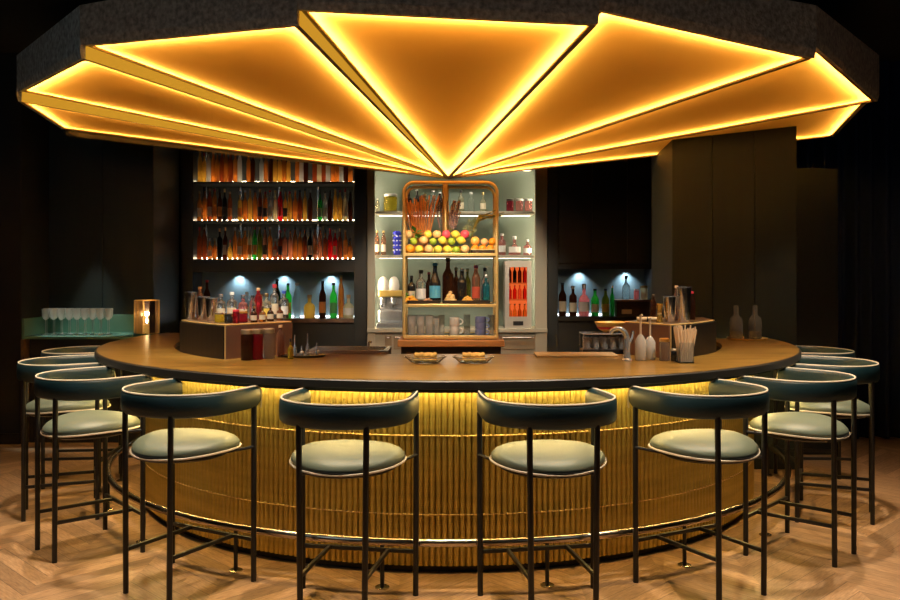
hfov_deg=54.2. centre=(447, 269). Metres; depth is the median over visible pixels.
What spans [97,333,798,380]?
countertop
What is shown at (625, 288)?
bottle
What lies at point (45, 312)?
bowl
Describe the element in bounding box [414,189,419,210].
bottle
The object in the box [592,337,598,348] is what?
shot glass
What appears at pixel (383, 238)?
bottle
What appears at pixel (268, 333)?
jar
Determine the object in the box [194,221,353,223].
shelf
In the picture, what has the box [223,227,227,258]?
bottle
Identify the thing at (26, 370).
bar stool
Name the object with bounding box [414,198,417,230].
stick
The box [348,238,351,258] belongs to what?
bottle
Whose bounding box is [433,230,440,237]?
peach
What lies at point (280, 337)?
bottle
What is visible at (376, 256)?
shelf
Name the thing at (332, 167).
bottle
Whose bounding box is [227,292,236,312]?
bottle
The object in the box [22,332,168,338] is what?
countertop
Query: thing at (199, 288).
bottle
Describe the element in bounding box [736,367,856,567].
bar stool
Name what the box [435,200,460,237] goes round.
dried lavender
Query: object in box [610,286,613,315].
bottle
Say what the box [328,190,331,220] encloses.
bottle
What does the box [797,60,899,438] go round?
curtain
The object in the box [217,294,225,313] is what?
bottle
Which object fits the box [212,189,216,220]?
bottle
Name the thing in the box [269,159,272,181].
bottle
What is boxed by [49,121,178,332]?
wall
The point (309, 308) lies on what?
bottle
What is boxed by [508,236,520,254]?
bottle
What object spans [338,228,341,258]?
bottle
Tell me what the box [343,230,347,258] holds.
bottle
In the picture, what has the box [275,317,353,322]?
countertop
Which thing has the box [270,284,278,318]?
bottle
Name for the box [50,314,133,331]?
backsplash
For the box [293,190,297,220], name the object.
bottle
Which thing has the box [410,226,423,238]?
bunch
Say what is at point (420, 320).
tumbler
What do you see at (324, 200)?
bottle
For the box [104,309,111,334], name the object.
coupe glass
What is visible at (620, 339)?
shot glass
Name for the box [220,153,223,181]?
bottle
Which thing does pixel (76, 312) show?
bowl
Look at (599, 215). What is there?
shelving niche
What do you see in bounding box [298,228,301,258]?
bottle
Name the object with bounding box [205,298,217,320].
tin
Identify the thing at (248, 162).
bottle
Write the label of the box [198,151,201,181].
bottle
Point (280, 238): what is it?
bottle
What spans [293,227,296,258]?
bottle
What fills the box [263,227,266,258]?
bottle
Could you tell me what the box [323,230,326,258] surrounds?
bottle
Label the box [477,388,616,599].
bar stool
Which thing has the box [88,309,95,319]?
bowl
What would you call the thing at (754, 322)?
carafe
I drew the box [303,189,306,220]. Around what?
bottle
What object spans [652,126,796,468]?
column
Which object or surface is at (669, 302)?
tin
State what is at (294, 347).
bottle
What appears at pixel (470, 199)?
bottle
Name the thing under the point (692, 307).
bottle
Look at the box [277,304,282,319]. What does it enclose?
bottle
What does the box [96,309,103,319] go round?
bowl
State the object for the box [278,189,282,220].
bottle
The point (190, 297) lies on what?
tin
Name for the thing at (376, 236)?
bottle
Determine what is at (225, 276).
shelving
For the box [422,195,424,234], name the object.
stick
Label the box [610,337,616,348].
shot glass
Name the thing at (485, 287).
bottle
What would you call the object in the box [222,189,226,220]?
bottle
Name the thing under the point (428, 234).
lemon
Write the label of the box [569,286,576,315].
bottle
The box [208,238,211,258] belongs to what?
bottle
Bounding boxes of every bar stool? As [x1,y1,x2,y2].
[16,354,110,521]
[34,366,152,563]
[41,346,121,491]
[120,378,261,599]
[279,388,418,599]
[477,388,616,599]
[627,379,769,599]
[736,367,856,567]
[774,346,854,478]
[787,355,879,524]
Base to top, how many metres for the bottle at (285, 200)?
0.320 m
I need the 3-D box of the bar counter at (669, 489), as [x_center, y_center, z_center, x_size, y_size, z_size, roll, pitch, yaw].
[-0.130,1.072,5.845,5.144,1.056,3.019,0,0,7]
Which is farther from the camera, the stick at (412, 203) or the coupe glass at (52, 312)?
the coupe glass at (52, 312)
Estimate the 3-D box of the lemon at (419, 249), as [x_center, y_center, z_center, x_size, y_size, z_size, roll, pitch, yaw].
[-0.246,-0.175,7.470,0.070,0.071,0.070,0,0,12]
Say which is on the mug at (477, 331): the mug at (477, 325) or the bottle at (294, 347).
the mug at (477, 325)
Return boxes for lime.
[410,238,416,244]
[429,237,436,244]
[448,238,454,244]
[452,246,459,252]
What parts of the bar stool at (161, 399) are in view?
leg, leg, leg, seat, backrest, leg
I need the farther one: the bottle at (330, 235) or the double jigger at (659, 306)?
the bottle at (330, 235)
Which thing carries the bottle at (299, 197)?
on the shelving at (225, 276)
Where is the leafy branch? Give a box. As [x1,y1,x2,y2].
[463,210,509,252]
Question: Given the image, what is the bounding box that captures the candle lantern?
[134,300,159,335]
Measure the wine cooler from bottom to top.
0.735 m
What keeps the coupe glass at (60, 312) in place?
on the counter at (33, 342)
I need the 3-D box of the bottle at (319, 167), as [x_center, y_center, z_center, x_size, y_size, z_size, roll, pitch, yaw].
[-1.409,-1.136,9.636,0.047,0.350,0.041,0,0,0]
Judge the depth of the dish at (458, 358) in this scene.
5.11 m
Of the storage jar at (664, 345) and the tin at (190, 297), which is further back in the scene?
the tin at (190, 297)
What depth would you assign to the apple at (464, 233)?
7.56 m
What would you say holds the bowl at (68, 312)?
on the coupe glass at (68, 312)
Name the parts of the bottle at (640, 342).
spout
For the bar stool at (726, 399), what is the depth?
4.33 m
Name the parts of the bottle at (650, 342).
spout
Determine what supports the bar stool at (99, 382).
on the floor
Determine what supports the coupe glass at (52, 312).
on the counter at (33, 342)
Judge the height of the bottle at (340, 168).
0.335 m
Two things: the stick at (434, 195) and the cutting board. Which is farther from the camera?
the stick at (434, 195)
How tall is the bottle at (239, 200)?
0.320 m
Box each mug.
[449,317,462,325]
[449,326,462,334]
[475,316,489,322]
[475,323,489,328]
[475,329,489,334]
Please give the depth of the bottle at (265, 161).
9.60 m
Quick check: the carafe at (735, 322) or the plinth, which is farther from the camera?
the plinth
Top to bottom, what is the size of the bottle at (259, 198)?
0.350 m
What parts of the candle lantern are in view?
pane, pane, pane, pane, pane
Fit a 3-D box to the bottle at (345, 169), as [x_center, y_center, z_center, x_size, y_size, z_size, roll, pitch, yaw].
[-1.119,-1.121,9.644,0.047,0.320,0.046,0,0,0]
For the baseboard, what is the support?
attached to the wall at (24, 134)
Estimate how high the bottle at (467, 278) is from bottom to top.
0.300 m
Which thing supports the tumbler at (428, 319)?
on the display cabinet
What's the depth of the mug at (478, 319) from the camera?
7.44 m
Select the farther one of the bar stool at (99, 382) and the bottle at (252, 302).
the bottle at (252, 302)
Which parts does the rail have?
post, post, post, post, post, post, post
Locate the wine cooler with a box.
[503,261,530,327]
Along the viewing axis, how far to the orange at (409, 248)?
7.44 m
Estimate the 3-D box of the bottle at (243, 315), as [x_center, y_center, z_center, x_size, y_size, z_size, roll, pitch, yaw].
[-1.302,0.296,5.560,0.075,0.070,0.073,0,0,0]
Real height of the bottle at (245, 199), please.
0.335 m
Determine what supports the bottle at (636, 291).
on the box
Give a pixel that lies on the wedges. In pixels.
(412, 297)
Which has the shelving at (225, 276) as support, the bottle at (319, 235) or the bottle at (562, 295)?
the bottle at (319, 235)
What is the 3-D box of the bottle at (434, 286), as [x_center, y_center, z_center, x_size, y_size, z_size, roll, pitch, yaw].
[-0.113,0.115,7.619,0.100,0.350,0.101,0,0,0]
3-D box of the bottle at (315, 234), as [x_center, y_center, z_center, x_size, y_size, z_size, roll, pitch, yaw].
[-1.454,-0.295,9.633,0.047,0.350,0.047,0,0,0]
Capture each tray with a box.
[282,353,325,357]
[376,322,401,327]
[407,300,439,303]
[443,300,489,303]
[470,249,494,252]
[727,336,767,340]
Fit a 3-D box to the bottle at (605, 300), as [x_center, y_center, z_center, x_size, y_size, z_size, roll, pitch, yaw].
[1.732,0.356,9.679,0.084,0.297,0.085,0,0,0]
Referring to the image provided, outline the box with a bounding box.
[614,299,650,315]
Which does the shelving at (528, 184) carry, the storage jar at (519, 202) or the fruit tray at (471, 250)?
the storage jar at (519, 202)
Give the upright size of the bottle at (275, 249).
0.230 m
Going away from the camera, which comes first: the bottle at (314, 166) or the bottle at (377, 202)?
the bottle at (314, 166)
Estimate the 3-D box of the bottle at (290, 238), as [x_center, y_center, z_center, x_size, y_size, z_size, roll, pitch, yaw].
[-1.729,-0.280,9.650,0.047,0.320,0.046,0,0,0]
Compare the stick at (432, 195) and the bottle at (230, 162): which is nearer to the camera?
the stick at (432, 195)
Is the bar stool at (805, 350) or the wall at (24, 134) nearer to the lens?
the bar stool at (805, 350)
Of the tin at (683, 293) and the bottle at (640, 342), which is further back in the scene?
the tin at (683, 293)
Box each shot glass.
[584,337,590,348]
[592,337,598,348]
[601,337,607,348]
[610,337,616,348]
[618,337,622,348]
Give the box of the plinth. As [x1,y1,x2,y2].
[398,335,503,353]
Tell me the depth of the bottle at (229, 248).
9.62 m
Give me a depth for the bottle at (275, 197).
9.62 m
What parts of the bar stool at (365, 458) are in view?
leg, leg, seat, backrest, leg, leg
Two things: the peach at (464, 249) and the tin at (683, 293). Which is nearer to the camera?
the tin at (683, 293)
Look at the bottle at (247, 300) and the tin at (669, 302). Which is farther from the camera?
the bottle at (247, 300)
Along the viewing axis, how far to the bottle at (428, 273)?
7.74 m
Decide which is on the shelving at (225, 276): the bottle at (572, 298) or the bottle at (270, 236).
the bottle at (270, 236)
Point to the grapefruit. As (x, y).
(474, 240)
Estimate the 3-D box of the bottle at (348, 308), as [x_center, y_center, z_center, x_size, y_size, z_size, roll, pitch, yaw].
[-1.091,0.400,9.649,0.116,0.252,0.117,0,0,0]
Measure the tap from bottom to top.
0.209 m
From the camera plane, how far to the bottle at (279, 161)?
9.63 m
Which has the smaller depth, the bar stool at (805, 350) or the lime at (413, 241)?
the bar stool at (805, 350)
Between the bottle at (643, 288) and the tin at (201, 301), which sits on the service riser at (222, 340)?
the tin at (201, 301)
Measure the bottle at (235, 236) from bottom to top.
0.350 m
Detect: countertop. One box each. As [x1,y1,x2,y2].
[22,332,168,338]
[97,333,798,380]
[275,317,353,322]
[367,326,546,331]
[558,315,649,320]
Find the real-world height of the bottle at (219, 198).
0.350 m
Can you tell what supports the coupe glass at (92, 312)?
on the counter at (33, 342)
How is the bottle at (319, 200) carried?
on the shelving at (225, 276)
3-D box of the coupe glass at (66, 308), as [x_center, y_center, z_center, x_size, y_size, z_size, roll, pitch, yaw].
[-3.617,0.489,8.430,0.071,0.245,0.071,0,0,0]
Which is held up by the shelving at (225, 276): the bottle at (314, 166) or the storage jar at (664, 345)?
the bottle at (314, 166)
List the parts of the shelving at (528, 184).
frame, drawer, drawer, drawer, handle, frame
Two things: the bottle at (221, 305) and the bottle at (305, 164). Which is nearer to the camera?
the bottle at (221, 305)
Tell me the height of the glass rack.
0.222 m
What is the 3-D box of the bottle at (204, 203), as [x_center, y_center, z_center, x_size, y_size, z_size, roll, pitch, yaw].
[-2.662,-0.713,9.639,0.047,0.350,0.045,0,0,0]
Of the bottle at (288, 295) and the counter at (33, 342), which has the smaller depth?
the counter at (33, 342)
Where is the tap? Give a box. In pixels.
[609,326,633,360]
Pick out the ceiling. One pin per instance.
(876, 23)
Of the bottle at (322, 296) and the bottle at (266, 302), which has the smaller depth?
the bottle at (266, 302)
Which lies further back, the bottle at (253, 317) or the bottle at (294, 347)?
the bottle at (253, 317)
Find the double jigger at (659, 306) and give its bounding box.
[656,303,662,322]
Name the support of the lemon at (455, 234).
on the display cabinet
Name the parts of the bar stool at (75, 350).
leg, leg, backrest, leg, leg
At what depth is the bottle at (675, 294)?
5.76 m
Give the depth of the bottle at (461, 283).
7.59 m
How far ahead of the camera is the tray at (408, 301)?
7.42 m
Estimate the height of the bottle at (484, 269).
0.310 m
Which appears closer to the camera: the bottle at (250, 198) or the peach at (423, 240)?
the peach at (423, 240)
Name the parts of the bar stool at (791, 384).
leg, leg, backrest, seat, leg, leg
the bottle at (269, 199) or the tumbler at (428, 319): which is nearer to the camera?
the tumbler at (428, 319)
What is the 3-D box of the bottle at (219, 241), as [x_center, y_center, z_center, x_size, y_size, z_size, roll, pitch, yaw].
[-2.498,-0.287,9.627,0.047,0.335,0.046,0,0,0]
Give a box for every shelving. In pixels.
[181,149,366,352]
[367,168,546,353]
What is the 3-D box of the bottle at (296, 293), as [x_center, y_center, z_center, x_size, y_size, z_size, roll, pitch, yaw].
[-1.656,0.334,9.650,0.072,0.384,0.071,0,0,0]
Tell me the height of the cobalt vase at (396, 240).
0.265 m
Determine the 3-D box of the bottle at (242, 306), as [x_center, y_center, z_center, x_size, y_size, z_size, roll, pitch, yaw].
[-1.360,0.249,5.839,0.060,0.165,0.060,0,0,0]
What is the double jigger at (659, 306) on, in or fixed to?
on the service riser at (705, 341)
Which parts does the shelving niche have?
panel, door, door, door, panel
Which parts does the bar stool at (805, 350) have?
leg, backrest, leg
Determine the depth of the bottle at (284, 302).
6.03 m
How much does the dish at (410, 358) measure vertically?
0.036 m
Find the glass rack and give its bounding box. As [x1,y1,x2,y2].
[579,331,622,353]
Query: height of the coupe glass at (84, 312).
0.245 m
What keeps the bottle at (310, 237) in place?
on the shelving at (225, 276)
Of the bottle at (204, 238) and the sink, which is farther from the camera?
the bottle at (204, 238)
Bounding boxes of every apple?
[442,230,449,237]
[461,230,468,237]
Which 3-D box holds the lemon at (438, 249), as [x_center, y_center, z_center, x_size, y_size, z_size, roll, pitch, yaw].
[-0.085,-0.175,7.470,0.070,0.071,0.070,0,0,-10]
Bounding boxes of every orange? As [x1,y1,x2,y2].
[406,244,413,252]
[489,238,494,244]
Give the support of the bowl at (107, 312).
on the coupe glass at (107, 312)
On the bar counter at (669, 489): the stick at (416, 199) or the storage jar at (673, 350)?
the storage jar at (673, 350)
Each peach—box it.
[406,230,412,238]
[419,236,427,243]
[424,245,432,252]
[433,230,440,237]
[461,245,468,252]
[481,238,487,244]
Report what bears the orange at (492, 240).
in the fruit tray at (471, 250)
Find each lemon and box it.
[415,245,422,252]
[424,230,431,237]
[434,245,441,252]
[438,236,447,243]
[443,245,452,252]
[451,230,460,237]
[456,236,465,243]
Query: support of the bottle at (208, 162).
on the shelving at (225, 276)
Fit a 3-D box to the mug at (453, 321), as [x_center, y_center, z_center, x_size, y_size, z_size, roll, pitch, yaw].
[0.064,0.439,7.464,0.108,0.076,0.086,0,0,32]
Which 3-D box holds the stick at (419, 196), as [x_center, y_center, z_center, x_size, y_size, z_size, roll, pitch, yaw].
[-0.243,-0.402,7.774,0.013,0.499,0.029,0,0,-23]
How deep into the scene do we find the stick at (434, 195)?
7.77 m
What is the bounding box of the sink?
[310,346,390,353]
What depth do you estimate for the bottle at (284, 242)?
9.60 m
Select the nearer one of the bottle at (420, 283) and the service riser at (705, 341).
the service riser at (705, 341)
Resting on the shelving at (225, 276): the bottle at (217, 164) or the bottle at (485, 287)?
the bottle at (217, 164)
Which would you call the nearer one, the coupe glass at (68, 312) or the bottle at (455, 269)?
the bottle at (455, 269)
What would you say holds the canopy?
hanging from the ceiling
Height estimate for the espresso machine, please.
0.565 m
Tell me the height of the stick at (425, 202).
0.444 m
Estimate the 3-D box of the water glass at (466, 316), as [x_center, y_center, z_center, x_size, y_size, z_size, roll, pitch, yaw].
[0.164,0.469,7.600,0.060,0.170,0.060,0,0,0]
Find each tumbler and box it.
[407,316,415,334]
[416,316,424,334]
[425,316,433,334]
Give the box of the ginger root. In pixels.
[444,291,455,299]
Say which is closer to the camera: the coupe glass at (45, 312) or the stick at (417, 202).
the stick at (417, 202)
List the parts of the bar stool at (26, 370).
leg, leg, backrest, seat, leg, leg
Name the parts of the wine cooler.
glass pane, control panel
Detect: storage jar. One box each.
[384,193,396,210]
[506,199,513,210]
[516,199,522,210]
[525,199,531,210]
[659,338,669,360]
[671,348,675,361]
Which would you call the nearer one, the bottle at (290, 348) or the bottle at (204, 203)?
the bottle at (290, 348)
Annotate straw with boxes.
[414,353,436,356]
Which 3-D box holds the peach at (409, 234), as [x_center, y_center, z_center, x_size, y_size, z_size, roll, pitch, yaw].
[-0.341,-0.308,7.585,0.074,0.073,0.074,0,0,-1]
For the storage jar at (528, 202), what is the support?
on the shelving at (528, 184)
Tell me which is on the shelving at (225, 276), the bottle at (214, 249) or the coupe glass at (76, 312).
the bottle at (214, 249)
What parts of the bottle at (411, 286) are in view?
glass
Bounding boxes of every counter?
[21,314,168,442]
[95,333,800,571]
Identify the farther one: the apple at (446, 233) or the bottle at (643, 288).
the bottle at (643, 288)
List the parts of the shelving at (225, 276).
panel, panel, panel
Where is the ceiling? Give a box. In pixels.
[0,0,899,62]
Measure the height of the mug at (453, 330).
0.076 m
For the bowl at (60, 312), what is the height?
0.105 m
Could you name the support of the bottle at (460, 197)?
on the shelving at (528, 184)
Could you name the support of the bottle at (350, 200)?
on the shelving at (225, 276)
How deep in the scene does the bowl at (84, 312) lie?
8.27 m
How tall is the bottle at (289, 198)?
0.320 m
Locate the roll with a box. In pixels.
[636,317,656,321]
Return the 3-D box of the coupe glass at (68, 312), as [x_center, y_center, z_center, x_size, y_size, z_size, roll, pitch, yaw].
[-3.576,0.489,8.300,0.071,0.245,0.071,0,0,0]
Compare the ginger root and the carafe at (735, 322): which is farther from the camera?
the ginger root
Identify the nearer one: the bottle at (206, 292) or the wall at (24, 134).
the wall at (24, 134)
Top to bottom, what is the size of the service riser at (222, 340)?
0.212 m
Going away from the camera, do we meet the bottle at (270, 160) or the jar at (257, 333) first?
the jar at (257, 333)
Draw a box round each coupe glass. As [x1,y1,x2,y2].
[41,309,48,334]
[49,309,56,334]
[57,309,64,334]
[65,309,72,334]
[66,308,73,333]
[73,309,80,334]
[74,308,81,333]
[80,309,87,334]
[88,309,95,334]
[96,309,103,334]
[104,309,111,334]
[105,308,112,333]
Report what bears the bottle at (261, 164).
on the shelving at (225, 276)
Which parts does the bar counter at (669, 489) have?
under trim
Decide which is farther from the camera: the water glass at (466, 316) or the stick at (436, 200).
the stick at (436, 200)
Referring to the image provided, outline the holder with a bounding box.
[676,342,693,362]
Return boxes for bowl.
[41,309,48,319]
[49,309,56,319]
[57,309,64,319]
[65,309,72,319]
[73,309,80,319]
[80,309,87,319]
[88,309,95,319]
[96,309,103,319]
[104,309,111,319]
[595,321,624,332]
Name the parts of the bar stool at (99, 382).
leg, leg, seat, backrest, leg, leg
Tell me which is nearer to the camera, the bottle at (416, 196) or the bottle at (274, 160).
the bottle at (274, 160)
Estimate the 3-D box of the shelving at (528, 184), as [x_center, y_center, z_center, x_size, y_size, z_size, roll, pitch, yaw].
[0.100,0.000,9.748,1.948,3.200,0.505,0,0,0]
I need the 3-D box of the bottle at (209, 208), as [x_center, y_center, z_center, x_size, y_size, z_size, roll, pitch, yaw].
[-2.607,-0.713,9.632,0.047,0.350,0.047,0,0,0]
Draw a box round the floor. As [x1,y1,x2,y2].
[0,436,899,599]
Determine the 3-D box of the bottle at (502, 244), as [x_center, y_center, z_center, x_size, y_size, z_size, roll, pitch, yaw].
[0.596,-0.283,9.709,0.080,0.240,0.081,0,0,0]
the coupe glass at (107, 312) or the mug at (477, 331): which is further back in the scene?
the coupe glass at (107, 312)
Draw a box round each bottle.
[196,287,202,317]
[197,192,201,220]
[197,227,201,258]
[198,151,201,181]
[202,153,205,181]
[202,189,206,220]
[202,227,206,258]
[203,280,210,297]
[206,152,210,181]
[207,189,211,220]
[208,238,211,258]
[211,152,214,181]
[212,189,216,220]
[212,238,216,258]
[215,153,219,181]
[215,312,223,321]
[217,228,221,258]
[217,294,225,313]
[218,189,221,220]
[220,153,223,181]
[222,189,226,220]
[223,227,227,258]
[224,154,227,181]
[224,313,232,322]
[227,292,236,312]
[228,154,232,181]
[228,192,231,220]
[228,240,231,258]
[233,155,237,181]
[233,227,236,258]
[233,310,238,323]
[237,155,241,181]
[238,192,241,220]
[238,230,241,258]
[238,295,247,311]
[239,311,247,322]
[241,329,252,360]
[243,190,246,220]
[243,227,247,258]
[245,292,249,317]
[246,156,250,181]
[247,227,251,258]
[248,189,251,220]
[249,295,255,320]
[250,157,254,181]
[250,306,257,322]
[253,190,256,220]
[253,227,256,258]
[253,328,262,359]
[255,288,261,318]
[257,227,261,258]
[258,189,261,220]
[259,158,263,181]
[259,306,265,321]
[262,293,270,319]
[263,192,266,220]
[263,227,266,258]
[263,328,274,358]
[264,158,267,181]
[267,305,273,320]
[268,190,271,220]
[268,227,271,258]
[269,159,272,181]
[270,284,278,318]
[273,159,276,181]
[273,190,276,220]
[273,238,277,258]
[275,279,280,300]
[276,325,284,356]
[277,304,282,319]
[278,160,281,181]
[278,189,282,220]
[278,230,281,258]
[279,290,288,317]
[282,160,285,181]
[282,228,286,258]
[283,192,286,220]
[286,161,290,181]
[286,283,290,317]
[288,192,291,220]
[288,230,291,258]
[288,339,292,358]
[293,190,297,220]
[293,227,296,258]
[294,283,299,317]
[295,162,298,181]
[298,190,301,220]
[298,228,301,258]
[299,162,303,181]
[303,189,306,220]
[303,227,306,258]
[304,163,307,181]
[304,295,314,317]
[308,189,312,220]
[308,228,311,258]
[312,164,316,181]
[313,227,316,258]
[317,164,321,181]
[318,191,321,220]
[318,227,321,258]
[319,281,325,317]
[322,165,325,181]
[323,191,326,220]
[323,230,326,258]
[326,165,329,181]
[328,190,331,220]
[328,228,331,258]
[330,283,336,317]
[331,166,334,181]
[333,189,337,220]
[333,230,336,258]
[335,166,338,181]
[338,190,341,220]
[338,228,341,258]
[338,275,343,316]
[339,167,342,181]
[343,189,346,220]
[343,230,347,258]
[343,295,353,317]
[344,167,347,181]
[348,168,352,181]
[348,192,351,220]
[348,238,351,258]
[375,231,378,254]
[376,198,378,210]
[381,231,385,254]
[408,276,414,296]
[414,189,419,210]
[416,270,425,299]
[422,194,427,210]
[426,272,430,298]
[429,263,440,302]
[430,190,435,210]
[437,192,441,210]
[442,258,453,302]
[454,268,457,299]
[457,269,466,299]
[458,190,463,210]
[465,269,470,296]
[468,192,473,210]
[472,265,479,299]
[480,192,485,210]
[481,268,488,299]
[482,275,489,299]
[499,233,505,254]
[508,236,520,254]
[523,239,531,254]
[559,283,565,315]
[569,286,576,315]
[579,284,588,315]
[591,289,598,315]
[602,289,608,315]
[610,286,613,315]
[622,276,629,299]
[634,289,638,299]
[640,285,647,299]
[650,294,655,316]
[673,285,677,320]
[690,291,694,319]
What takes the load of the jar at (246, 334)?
on the bar counter at (669, 489)
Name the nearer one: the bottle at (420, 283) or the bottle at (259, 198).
the bottle at (420, 283)
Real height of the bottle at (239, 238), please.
0.320 m
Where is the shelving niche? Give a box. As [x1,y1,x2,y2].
[547,157,651,351]
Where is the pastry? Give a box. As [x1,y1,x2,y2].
[462,353,483,356]
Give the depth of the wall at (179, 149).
10.30 m
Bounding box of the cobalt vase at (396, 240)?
[392,231,401,254]
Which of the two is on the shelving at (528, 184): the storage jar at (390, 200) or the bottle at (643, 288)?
the storage jar at (390, 200)
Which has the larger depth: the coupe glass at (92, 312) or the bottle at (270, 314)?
the coupe glass at (92, 312)
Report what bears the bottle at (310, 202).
on the shelving at (225, 276)
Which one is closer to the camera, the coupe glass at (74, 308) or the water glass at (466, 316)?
the water glass at (466, 316)
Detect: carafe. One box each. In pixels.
[729,305,742,338]
[748,305,761,338]
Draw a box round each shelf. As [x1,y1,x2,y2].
[194,182,353,186]
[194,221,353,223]
[194,259,353,260]
[375,211,534,215]
[375,255,534,257]
[406,333,494,334]
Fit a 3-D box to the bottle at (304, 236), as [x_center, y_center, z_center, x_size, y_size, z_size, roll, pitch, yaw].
[-1.564,-0.295,9.622,0.047,0.350,0.046,0,0,0]
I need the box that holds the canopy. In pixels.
[17,0,878,178]
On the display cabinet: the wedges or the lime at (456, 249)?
the lime at (456, 249)
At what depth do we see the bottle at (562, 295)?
9.65 m
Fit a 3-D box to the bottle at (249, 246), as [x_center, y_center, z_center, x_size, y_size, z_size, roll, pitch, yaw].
[-2.168,-0.295,9.623,0.047,0.350,0.047,0,0,0]
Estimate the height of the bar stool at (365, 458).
1.008 m
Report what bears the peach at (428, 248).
on the display cabinet
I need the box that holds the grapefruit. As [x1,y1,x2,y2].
[471,237,479,244]
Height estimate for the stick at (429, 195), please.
0.501 m
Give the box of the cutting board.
[534,352,617,356]
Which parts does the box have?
plate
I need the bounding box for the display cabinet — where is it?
[402,181,498,338]
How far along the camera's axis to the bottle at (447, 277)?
7.67 m
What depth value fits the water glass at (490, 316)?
7.55 m
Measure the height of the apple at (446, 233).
0.074 m
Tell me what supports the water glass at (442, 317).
on the display cabinet
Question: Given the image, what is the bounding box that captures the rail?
[102,438,791,589]
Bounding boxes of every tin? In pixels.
[184,292,196,318]
[197,296,209,319]
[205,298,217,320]
[663,296,676,321]
[677,287,690,321]
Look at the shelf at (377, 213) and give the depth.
9.57 m
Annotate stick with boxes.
[406,198,414,236]
[408,202,414,234]
[410,200,415,234]
[412,203,416,232]
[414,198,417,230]
[416,199,418,233]
[417,202,419,232]
[419,196,420,234]
[421,196,422,234]
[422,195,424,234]
[423,202,425,234]
[425,195,429,230]
[425,195,433,245]
[426,200,437,244]
[427,195,435,238]
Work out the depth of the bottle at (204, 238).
9.61 m
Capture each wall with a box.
[0,53,48,432]
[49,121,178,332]
[179,149,180,332]
[797,168,837,454]
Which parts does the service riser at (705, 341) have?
panel, edge trim, corner trim, plate, panel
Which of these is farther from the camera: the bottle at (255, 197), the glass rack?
the bottle at (255, 197)
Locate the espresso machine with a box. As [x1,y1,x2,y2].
[376,276,401,327]
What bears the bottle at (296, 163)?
on the shelving at (225, 276)
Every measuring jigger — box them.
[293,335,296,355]
[305,333,309,355]
[314,343,318,354]
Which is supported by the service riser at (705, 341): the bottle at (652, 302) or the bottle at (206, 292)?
the bottle at (652, 302)
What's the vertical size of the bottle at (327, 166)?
0.335 m
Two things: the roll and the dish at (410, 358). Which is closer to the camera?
the dish at (410, 358)
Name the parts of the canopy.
ceiling panel, ceiling panel, ceiling panel, ceiling panel, ceiling panel, ceiling panel, ceiling panel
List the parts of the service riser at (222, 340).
panel, corner trim, plate, edge trim, panel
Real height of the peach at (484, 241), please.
0.062 m
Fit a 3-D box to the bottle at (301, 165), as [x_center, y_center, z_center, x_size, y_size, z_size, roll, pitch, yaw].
[-1.603,-1.136,9.623,0.047,0.350,0.046,0,0,0]
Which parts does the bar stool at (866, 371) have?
leg, leg, seat, backrest, leg, leg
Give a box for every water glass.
[433,317,439,334]
[438,315,444,334]
[464,314,469,333]
[488,314,493,334]
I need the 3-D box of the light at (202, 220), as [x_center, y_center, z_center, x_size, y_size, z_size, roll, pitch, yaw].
[-1.894,-0.545,9.707,1.727,0.016,0.015,0,0,0]
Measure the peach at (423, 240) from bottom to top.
0.075 m
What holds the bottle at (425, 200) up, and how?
on the shelving at (528, 184)
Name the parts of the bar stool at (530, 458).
leg, leg, backrest, seat, leg, leg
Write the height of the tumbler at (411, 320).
0.165 m
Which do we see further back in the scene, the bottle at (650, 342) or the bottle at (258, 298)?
the bottle at (258, 298)
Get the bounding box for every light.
[202,220,353,220]
[379,258,529,258]
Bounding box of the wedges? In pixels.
[406,295,416,302]
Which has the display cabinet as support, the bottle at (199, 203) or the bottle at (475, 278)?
the bottle at (475, 278)
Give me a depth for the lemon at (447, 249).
7.45 m
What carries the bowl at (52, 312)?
on the coupe glass at (52, 312)
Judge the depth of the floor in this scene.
4.78 m
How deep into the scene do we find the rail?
4.60 m
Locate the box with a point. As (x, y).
(631, 307)
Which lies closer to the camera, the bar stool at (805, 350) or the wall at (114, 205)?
the bar stool at (805, 350)
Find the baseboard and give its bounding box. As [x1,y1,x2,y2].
[0,433,20,443]
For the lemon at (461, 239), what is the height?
0.071 m
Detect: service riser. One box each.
[180,317,291,358]
[623,317,715,358]
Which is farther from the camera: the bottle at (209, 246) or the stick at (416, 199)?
the bottle at (209, 246)
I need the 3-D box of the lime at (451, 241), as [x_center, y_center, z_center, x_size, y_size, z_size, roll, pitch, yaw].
[0.030,-0.246,7.540,0.064,0.063,0.065,0,0,13]
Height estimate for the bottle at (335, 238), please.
0.320 m
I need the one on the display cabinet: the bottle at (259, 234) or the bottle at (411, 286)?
the bottle at (411, 286)
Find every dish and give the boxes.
[404,354,446,363]
[452,354,494,363]
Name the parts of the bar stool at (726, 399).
leg, backrest, seat, leg, leg, leg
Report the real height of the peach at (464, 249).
0.073 m
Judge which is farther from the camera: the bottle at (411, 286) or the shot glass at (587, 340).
the bottle at (411, 286)
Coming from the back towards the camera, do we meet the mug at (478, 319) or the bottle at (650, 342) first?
the mug at (478, 319)

